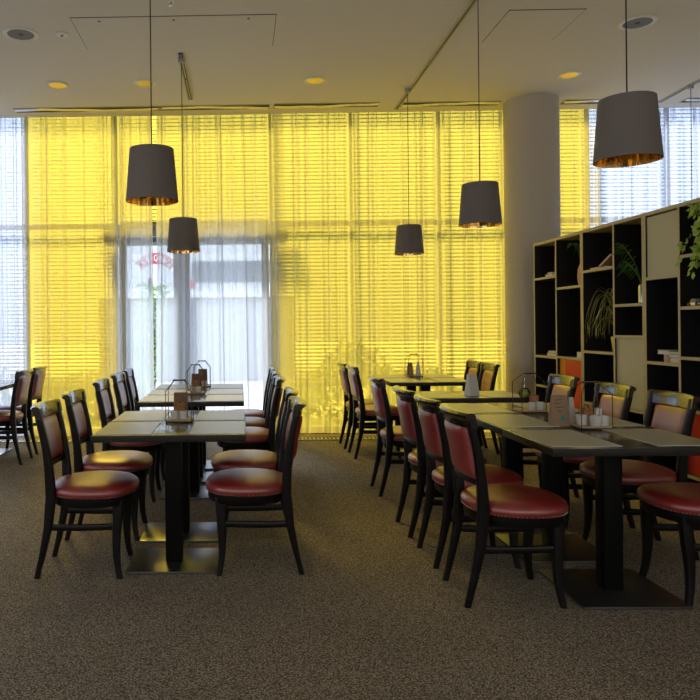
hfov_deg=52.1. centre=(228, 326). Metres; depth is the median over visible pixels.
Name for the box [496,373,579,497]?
dining chair
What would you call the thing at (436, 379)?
placemat
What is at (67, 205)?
sheer curtain
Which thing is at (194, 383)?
holder
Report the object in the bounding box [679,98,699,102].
air slot
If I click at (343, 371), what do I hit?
dining chair
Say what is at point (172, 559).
dining table
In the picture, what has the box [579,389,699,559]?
dining chair
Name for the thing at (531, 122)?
column
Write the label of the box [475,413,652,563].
dining table
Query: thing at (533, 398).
terracotta pot
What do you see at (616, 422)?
placemat
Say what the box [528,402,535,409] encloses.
sugar pot
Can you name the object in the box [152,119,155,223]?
blind
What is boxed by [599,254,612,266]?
book
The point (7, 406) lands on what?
seat cushion
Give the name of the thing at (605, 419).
sugar pot
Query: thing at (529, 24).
access panel
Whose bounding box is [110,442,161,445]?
seat cushion
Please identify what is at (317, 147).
sheer curtain
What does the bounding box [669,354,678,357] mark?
book
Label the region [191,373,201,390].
paper menu
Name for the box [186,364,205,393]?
wire caddy
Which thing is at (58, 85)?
recessed light
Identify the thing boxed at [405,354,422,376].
wire caddy
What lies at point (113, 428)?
placemat
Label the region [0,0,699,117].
ceiling
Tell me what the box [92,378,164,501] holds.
dining chair
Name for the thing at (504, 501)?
seat cushion
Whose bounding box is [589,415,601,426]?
sugar pot
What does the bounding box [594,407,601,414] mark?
holder
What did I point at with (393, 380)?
placemat
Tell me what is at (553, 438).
placemat
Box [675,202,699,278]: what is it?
ivy plant
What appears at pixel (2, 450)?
dining table
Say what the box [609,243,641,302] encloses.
potted plant
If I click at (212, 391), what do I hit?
placemat
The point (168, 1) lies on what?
sprinkler head
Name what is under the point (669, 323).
shelving unit
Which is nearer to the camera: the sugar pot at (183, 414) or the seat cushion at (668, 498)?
the seat cushion at (668, 498)
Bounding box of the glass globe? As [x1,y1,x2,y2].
[518,374,530,398]
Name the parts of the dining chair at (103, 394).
rail, post, backrest, post, seat frame, leg, leg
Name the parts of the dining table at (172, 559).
plate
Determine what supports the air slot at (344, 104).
attached to the ceiling
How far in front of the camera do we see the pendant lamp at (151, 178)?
3.90 m
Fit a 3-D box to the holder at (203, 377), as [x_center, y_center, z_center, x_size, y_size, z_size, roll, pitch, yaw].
[-0.245,0.500,6.473,0.068,0.095,0.042,-1,0,1]
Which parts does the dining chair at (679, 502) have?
leg, nail trim, seat frame, leg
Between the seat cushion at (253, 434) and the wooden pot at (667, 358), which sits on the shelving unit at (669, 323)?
the wooden pot at (667, 358)
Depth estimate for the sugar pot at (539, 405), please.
4.37 m
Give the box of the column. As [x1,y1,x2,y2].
[503,93,560,394]
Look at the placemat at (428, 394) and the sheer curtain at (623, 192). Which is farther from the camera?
the sheer curtain at (623, 192)
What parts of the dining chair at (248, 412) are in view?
post, rail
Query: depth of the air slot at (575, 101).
7.77 m
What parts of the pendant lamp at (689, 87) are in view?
cord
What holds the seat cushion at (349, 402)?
on the dining chair at (343, 371)
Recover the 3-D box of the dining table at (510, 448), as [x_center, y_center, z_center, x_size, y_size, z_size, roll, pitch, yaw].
[1.868,0.910,4.636,0.800,0.740,0.607,-1,0,1]
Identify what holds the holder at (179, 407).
in the wire caddy at (190, 418)
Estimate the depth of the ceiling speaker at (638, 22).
5.74 m
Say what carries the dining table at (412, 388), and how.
on the floor
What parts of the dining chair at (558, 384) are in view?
leg, seat frame, leg, post, backrest, rail, post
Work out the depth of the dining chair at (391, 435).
5.31 m
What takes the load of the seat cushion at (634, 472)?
on the dining chair at (672, 411)
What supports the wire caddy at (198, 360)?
on the dining table at (206, 463)
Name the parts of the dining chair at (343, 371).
rail, backrest, post, post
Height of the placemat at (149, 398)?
0.003 m
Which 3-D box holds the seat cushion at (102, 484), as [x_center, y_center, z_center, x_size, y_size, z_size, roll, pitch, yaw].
[-0.726,0.851,3.812,0.466,0.076,0.485,-1,0,1]
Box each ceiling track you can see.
[177,53,192,99]
[394,0,476,109]
[658,79,699,102]
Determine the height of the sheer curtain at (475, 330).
3.985 m
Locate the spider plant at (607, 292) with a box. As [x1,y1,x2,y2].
[585,288,612,347]
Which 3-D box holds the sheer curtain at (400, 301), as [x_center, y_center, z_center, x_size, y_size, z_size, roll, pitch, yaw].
[2.009,-0.739,8.215,1.065,3.985,0.088,-1,0,1]
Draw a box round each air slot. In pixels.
[12,104,269,112]
[273,102,380,107]
[400,101,501,106]
[559,99,600,104]
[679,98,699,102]
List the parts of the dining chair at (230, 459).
post, post, rail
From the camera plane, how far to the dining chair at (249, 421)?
5.96 m
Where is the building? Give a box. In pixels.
[153,246,155,340]
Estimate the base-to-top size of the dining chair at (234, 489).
0.897 m
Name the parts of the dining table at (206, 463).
plate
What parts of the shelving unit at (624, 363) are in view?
door panel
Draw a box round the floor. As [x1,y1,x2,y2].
[0,432,699,699]
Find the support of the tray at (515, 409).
on the wire caddy at (522, 410)
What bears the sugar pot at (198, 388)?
in the wire caddy at (188, 392)
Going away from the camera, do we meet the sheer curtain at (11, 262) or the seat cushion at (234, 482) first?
the seat cushion at (234, 482)
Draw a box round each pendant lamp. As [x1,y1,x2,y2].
[126,0,177,205]
[167,58,199,252]
[394,88,423,255]
[459,0,501,227]
[593,0,663,167]
[687,85,693,194]
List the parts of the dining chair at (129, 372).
rail, post, backrest, post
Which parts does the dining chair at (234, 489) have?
leg, seat frame, post, post, backrest, rail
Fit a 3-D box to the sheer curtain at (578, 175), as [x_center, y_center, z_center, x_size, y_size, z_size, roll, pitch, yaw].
[3.781,-0.757,8.197,1.200,3.985,0.108,-1,0,2]
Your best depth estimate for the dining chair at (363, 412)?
6.78 m
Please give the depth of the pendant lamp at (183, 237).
6.30 m
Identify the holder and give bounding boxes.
[174,402,184,418]
[192,380,198,391]
[201,375,205,385]
[579,404,592,423]
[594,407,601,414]
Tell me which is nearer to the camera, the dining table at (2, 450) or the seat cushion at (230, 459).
the seat cushion at (230, 459)
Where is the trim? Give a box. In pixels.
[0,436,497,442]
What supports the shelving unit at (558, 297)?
on the floor
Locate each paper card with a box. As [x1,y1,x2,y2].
[415,361,420,375]
[464,374,479,395]
[567,397,575,422]
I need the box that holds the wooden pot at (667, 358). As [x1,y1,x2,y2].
[664,354,670,361]
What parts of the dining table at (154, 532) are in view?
plate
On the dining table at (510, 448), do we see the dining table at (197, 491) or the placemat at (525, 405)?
the placemat at (525, 405)
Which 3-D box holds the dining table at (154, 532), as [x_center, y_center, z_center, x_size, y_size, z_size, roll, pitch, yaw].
[-0.296,0.933,4.410,0.800,0.740,0.532,-1,0,1]
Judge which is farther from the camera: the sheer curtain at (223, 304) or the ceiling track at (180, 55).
the sheer curtain at (223, 304)
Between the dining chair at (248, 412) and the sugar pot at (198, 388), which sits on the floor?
the dining chair at (248, 412)
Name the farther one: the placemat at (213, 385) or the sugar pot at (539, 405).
the placemat at (213, 385)
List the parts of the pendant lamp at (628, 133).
cord, lamp shade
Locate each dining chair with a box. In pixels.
[0,365,47,453]
[0,368,32,464]
[30,398,138,578]
[61,388,152,540]
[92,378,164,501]
[110,372,164,479]
[121,368,171,410]
[206,396,306,575]
[211,387,297,519]
[217,375,285,451]
[230,370,280,449]
[231,367,278,417]
[336,362,389,448]
[345,364,401,458]
[367,374,438,496]
[392,385,486,537]
[413,393,522,568]
[439,403,568,608]
[462,360,483,445]
[477,362,499,453]
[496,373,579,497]
[534,381,635,528]
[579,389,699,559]
[637,482,699,606]
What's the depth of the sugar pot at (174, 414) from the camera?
4.12 m
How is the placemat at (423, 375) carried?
on the dining table at (412, 388)
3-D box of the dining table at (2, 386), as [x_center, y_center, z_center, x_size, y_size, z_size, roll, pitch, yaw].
[-2.584,0.957,6.782,0.800,0.740,0.537,-1,0,1]
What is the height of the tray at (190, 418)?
0.010 m
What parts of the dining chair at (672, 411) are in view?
leg, seat frame, post, backrest, rail, post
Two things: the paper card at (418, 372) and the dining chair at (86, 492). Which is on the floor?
the dining chair at (86, 492)
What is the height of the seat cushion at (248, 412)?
0.076 m
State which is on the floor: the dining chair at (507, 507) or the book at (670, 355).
the dining chair at (507, 507)
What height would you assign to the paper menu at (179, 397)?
0.150 m
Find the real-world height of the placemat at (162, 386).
0.003 m
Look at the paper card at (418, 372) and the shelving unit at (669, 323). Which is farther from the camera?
the paper card at (418, 372)
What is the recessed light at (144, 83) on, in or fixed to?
in the ceiling
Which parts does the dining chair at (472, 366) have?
post, backrest, rail, post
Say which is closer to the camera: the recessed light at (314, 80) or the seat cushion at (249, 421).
the seat cushion at (249, 421)
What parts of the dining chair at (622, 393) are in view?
leg, seat frame, leg, post, backrest, rail, post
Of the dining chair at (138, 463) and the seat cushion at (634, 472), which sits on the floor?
the dining chair at (138, 463)
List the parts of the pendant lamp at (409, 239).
cord, lamp shade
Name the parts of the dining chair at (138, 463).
rail, post, backrest, cross rail, post, seat frame, leg, leg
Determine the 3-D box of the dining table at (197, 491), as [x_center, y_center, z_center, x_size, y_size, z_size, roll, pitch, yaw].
[-0.279,0.933,5.465,0.800,0.740,0.532,-1,0,1]
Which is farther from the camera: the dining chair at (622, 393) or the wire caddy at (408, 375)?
the wire caddy at (408, 375)
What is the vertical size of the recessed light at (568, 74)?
0.014 m
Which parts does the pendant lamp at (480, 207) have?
cord, lamp shade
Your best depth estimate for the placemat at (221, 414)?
4.37 m
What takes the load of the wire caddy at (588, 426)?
on the dining table at (609, 586)
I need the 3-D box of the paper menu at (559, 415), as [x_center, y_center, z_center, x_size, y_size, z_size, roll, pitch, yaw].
[1.793,0.459,3.802,0.098,0.165,0.055,-1,0,-7]
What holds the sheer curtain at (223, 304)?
hanging from the ceiling
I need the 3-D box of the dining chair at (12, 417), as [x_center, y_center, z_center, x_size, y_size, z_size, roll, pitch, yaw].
[-2.208,0.875,6.836,0.565,0.897,0.492,-1,0,1]
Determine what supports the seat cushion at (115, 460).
on the dining chair at (138, 463)
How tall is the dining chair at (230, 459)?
0.897 m
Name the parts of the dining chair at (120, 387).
rail, post, backrest, post, leg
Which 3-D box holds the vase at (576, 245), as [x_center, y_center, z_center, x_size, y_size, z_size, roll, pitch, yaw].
[3.122,-0.559,6.292,0.100,0.390,0.245,-1,0,-25]
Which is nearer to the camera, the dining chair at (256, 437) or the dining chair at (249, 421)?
the dining chair at (256, 437)
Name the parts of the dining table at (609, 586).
plate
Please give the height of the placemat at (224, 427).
0.003 m
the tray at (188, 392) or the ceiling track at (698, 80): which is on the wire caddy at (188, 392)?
the tray at (188, 392)
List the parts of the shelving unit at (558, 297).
door panel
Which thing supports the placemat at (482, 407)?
on the dining table at (510, 448)
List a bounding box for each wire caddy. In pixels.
[165,379,193,421]
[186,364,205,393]
[193,360,210,387]
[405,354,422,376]
[512,373,546,412]
[568,381,612,428]
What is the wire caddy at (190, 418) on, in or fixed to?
on the dining table at (172, 559)
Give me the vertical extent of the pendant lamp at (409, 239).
1.726 m
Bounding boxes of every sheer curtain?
[0,118,23,435]
[21,116,116,435]
[111,116,153,416]
[156,114,288,433]
[282,113,356,433]
[353,111,446,432]
[444,110,504,431]
[502,109,597,390]
[598,108,693,225]
[693,107,699,198]
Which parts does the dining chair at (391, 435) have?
rail, post, backrest, post, seat frame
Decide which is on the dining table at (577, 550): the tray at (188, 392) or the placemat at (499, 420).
the placemat at (499, 420)
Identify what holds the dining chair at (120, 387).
on the floor
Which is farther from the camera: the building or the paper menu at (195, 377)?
the building
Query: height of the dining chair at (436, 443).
0.897 m
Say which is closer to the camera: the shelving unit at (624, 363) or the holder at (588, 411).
the holder at (588, 411)
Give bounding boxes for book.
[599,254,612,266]
[658,350,677,354]
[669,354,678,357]
[670,357,678,362]
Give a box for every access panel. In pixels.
[70,14,276,48]
[482,8,586,41]
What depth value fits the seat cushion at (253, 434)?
5.31 m
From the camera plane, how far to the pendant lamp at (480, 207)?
4.99 m
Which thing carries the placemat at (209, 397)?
on the dining table at (197, 491)
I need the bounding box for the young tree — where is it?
[153,283,155,388]
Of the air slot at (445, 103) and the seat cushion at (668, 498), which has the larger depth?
the air slot at (445, 103)
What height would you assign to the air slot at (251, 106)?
0.017 m
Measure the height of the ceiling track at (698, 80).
0.014 m
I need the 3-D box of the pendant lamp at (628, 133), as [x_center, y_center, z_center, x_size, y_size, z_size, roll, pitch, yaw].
[1.921,-1.638,3.390,0.300,1.676,0.300,-1,0,1]
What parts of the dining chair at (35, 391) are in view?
leg, post, backrest, rail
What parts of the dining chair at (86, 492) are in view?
post, rail, backrest, cross rail, post, seat frame, nail trim, leg, leg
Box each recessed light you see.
[46,81,68,89]
[133,79,155,87]
[304,76,326,84]
[556,71,581,79]
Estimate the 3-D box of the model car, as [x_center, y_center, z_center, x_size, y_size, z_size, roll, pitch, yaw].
[3.102,-0.158,4.653,0.050,0.050,0.126,-1,0,1]
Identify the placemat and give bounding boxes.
[94,422,160,434]
[113,411,169,420]
[139,395,173,401]
[148,389,186,394]
[156,384,190,388]
[189,421,244,433]
[196,410,243,419]
[205,395,242,400]
[208,389,242,393]
[211,384,242,387]
[374,374,409,377]
[383,378,422,382]
[414,374,453,377]
[415,391,468,397]
[428,378,465,381]
[448,403,514,412]
[476,415,559,426]
[479,391,525,397]
[510,403,578,411]
[510,430,620,446]
[593,414,644,425]
[602,429,699,445]
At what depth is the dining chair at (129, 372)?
6.80 m
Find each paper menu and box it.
[174,392,187,417]
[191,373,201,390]
[198,369,207,384]
[406,362,413,374]
[548,395,570,425]
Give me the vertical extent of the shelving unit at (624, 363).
2.105 m
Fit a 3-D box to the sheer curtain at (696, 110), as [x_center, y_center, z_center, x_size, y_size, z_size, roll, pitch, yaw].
[6.521,-0.786,8.155,2.200,3.985,0.113,-1,0,1]
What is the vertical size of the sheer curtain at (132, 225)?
3.985 m
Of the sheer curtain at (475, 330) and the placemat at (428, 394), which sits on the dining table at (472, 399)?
the placemat at (428, 394)
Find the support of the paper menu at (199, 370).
in the wire caddy at (198, 360)
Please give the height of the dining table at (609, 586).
0.740 m
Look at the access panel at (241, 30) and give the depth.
5.82 m
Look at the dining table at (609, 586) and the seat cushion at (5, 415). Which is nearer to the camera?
the dining table at (609, 586)
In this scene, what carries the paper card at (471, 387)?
on the dining table at (472, 399)
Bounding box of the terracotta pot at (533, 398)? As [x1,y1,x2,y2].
[529,395,538,401]
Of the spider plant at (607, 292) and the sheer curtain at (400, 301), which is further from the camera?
the sheer curtain at (400, 301)
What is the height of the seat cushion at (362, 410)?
0.076 m
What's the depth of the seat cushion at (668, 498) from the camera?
3.31 m
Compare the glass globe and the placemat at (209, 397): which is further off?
the placemat at (209, 397)
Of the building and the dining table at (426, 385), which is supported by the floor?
the dining table at (426, 385)
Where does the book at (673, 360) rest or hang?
on the shelving unit at (669, 323)
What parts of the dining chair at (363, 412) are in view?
rail, backrest, post, post, seat frame, leg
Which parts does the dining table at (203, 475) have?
plate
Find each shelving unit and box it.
[533,231,582,408]
[581,213,644,460]
[643,198,699,482]
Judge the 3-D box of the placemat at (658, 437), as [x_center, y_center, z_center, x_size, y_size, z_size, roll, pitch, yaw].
[2.082,0.537,3.390,0.295,0.003,0.495,-1,0,1]
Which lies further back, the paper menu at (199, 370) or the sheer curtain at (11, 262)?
the sheer curtain at (11, 262)
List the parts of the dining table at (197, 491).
plate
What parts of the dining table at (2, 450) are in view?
plate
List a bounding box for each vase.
[567,243,579,284]
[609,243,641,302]
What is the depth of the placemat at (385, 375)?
7.49 m
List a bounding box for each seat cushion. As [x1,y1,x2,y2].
[0,404,32,412]
[0,410,23,421]
[55,470,138,499]
[82,450,152,471]
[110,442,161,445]
[141,409,171,410]
[206,468,281,496]
[211,450,276,469]
[229,427,268,442]
[231,409,263,417]
[245,417,264,427]
[346,399,389,406]
[355,405,398,415]
[380,425,402,440]
[408,448,486,467]
[432,464,522,488]
[460,484,568,518]
[534,449,594,462]
[579,459,676,484]
[637,482,699,515]
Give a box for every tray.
[166,416,192,420]
[187,391,203,393]
[513,408,545,411]
[570,423,611,427]
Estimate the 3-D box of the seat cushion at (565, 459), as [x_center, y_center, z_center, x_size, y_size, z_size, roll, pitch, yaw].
[2.271,0.820,4.595,0.466,0.076,0.485,-1,0,1]
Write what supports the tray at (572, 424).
on the wire caddy at (588, 426)
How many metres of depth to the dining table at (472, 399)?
5.25 m
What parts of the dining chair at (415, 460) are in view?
post, rail, backrest, cross rail, post, seat frame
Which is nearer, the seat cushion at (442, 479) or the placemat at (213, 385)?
the seat cushion at (442, 479)
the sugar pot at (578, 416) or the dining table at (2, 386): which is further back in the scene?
the dining table at (2, 386)
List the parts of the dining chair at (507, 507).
post, rail, backrest, cross rail, post, seat frame, nail trim, leg, leg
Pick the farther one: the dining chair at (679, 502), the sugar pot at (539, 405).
the sugar pot at (539, 405)
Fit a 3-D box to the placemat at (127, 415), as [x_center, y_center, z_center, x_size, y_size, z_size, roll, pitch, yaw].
[-0.542,0.564,4.407,0.295,0.003,0.455,-1,0,1]
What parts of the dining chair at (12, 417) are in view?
seat frame, post, backrest, rail, post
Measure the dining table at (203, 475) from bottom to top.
0.740 m
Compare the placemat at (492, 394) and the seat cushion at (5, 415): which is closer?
the placemat at (492, 394)
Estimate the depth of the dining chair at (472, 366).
7.63 m
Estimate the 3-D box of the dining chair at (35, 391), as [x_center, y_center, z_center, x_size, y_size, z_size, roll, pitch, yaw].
[-2.209,0.875,7.395,0.565,0.897,0.492,-1,0,1]
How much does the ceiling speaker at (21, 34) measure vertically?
0.016 m
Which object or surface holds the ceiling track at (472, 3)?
attached to the ceiling
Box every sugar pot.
[171,410,177,418]
[180,410,186,418]
[196,386,200,391]
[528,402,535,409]
[536,402,543,409]
[575,414,587,424]
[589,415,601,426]
[600,415,608,425]
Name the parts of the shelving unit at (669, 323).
door panel, door panel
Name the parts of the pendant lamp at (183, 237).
cord, lamp shade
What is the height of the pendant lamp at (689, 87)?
1.726 m
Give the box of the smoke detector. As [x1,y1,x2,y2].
[55,31,68,37]
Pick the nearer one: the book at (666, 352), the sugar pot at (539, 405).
the sugar pot at (539, 405)
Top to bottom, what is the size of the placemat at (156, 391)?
0.003 m
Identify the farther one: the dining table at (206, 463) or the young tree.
the young tree
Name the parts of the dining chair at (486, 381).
post, backrest, rail, post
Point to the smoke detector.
(62, 34)
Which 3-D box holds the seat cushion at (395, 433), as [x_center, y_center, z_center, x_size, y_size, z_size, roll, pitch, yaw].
[1.420,0.829,5.468,0.466,0.076,0.485,-1,0,1]
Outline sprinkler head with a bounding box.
[167,0,174,6]
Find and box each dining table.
[0,380,14,455]
[0,384,11,390]
[91,421,245,573]
[111,410,244,542]
[137,394,243,498]
[147,389,243,482]
[158,384,242,469]
[374,374,454,447]
[385,378,465,451]
[414,391,529,402]
[447,402,578,529]
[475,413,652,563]
[502,428,699,609]
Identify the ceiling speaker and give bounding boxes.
[3,27,38,41]
[618,15,657,30]
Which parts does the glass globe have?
globe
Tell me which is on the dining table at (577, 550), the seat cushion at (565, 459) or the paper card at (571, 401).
the paper card at (571, 401)
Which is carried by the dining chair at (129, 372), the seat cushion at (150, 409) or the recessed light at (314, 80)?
the seat cushion at (150, 409)
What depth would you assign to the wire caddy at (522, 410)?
4.37 m
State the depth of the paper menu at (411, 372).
7.48 m
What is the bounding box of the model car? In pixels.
[687,299,699,305]
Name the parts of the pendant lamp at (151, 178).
cord, lamp shade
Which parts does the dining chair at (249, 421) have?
post, post, rail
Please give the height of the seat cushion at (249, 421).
0.076 m
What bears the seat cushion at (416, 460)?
on the dining chair at (415, 460)
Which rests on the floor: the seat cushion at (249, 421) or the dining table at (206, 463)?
the dining table at (206, 463)
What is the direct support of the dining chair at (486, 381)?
on the floor
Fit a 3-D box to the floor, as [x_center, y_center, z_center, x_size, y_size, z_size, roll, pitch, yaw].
[0.606,1.354,2.681,14.300,0.120,11.980,-1,0,1]
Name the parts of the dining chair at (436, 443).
post, rail, backrest, cross rail, seat frame, post, leg, leg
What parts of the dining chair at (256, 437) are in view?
seat frame, post, post, backrest, rail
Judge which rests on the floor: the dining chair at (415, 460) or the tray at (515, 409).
the dining chair at (415, 460)

